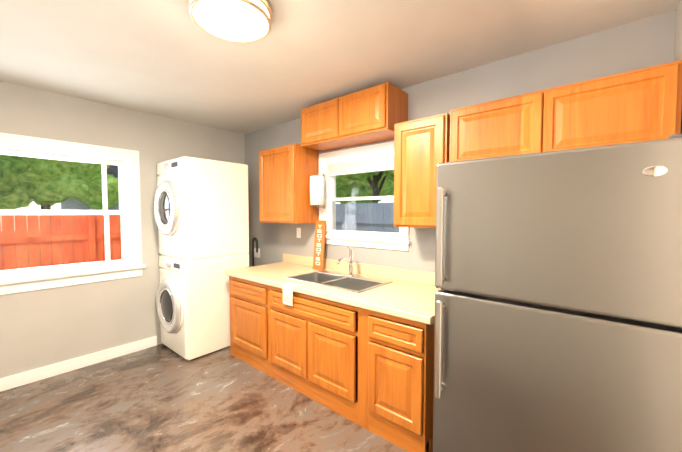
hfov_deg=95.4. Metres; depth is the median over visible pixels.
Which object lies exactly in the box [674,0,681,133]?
wall
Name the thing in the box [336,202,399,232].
fence
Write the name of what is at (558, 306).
refrigerator
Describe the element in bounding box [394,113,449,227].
upper cabinet
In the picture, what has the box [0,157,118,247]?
tree
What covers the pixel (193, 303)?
washer
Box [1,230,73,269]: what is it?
ground
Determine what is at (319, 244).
sign board
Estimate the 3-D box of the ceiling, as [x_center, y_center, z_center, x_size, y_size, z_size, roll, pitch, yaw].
[-0.780,-1.156,1.672,4.230,0.080,3.400,2,3,40]
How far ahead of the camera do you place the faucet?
2.77 m
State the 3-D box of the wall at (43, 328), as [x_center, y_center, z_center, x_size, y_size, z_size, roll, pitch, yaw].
[-2.340,0.068,3.039,0.150,2.480,3.400,2,3,40]
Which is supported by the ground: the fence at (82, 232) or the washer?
the fence at (82, 232)
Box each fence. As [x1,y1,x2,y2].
[0,215,121,270]
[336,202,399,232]
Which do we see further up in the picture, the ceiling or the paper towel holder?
the ceiling
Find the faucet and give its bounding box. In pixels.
[337,246,354,276]
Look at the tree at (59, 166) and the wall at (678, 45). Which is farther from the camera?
the tree at (59, 166)
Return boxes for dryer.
[154,156,248,259]
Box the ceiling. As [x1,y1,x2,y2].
[0,0,678,133]
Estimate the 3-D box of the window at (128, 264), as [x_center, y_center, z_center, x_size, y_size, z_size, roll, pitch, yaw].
[-2.667,-0.099,2.601,0.205,1.290,1.750,2,3,40]
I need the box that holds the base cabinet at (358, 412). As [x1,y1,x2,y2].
[229,276,433,451]
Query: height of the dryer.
0.985 m
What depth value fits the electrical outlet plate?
3.48 m
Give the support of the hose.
attached to the wall at (647, 42)
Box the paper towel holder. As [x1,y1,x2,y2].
[310,173,324,208]
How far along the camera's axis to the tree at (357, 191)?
10.90 m
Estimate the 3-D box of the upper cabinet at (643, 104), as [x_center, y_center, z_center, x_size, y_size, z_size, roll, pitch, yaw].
[1.209,-0.557,1.824,1.039,0.390,0.336,2,3,40]
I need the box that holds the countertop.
[225,253,440,324]
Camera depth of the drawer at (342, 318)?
2.29 m
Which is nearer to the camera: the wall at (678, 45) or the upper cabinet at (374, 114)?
the wall at (678, 45)
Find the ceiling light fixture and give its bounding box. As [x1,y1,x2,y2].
[188,0,271,42]
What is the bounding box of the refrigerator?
[433,133,681,451]
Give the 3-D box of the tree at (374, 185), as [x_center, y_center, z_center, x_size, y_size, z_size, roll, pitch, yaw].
[0.817,-1.223,9.016,2.843,5.163,3.816,2,3,40]
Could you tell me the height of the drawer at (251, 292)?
0.135 m
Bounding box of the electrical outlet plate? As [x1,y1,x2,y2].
[297,228,300,237]
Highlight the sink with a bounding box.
[286,270,392,313]
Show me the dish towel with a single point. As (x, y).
(287, 293)
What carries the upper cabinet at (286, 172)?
attached to the wall at (647, 42)
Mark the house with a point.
(76, 204)
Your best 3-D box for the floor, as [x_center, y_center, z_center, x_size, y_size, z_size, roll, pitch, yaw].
[-0.780,1.391,1.778,4.230,0.060,3.400,2,3,40]
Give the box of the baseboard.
[0,336,156,391]
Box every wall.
[0,81,244,378]
[244,9,675,272]
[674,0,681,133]
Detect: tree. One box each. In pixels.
[0,154,108,197]
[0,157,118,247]
[336,174,393,202]
[336,195,352,203]
[343,170,393,202]
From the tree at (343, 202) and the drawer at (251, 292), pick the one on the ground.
the tree at (343, 202)
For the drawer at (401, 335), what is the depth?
1.87 m
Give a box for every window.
[0,132,145,294]
[319,141,410,250]
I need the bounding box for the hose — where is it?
[252,237,259,265]
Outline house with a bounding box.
[61,165,118,246]
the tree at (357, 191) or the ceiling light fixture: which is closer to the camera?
the ceiling light fixture
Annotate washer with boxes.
[156,253,248,359]
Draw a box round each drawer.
[231,280,266,303]
[270,290,355,331]
[368,316,423,352]
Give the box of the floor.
[0,343,432,451]
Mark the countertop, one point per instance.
(408, 294)
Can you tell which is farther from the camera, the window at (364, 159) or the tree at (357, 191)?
the tree at (357, 191)
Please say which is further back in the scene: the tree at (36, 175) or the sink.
the tree at (36, 175)
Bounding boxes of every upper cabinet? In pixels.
[259,143,318,223]
[301,82,407,150]
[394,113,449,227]
[449,60,681,161]
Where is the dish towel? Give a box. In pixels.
[283,282,296,305]
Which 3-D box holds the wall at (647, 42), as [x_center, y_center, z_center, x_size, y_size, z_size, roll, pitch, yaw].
[0.267,0.071,2.967,3.930,2.480,0.150,2,3,40]
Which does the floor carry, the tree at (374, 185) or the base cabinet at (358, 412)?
the base cabinet at (358, 412)
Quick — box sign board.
[313,220,325,269]
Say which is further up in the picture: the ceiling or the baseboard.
the ceiling

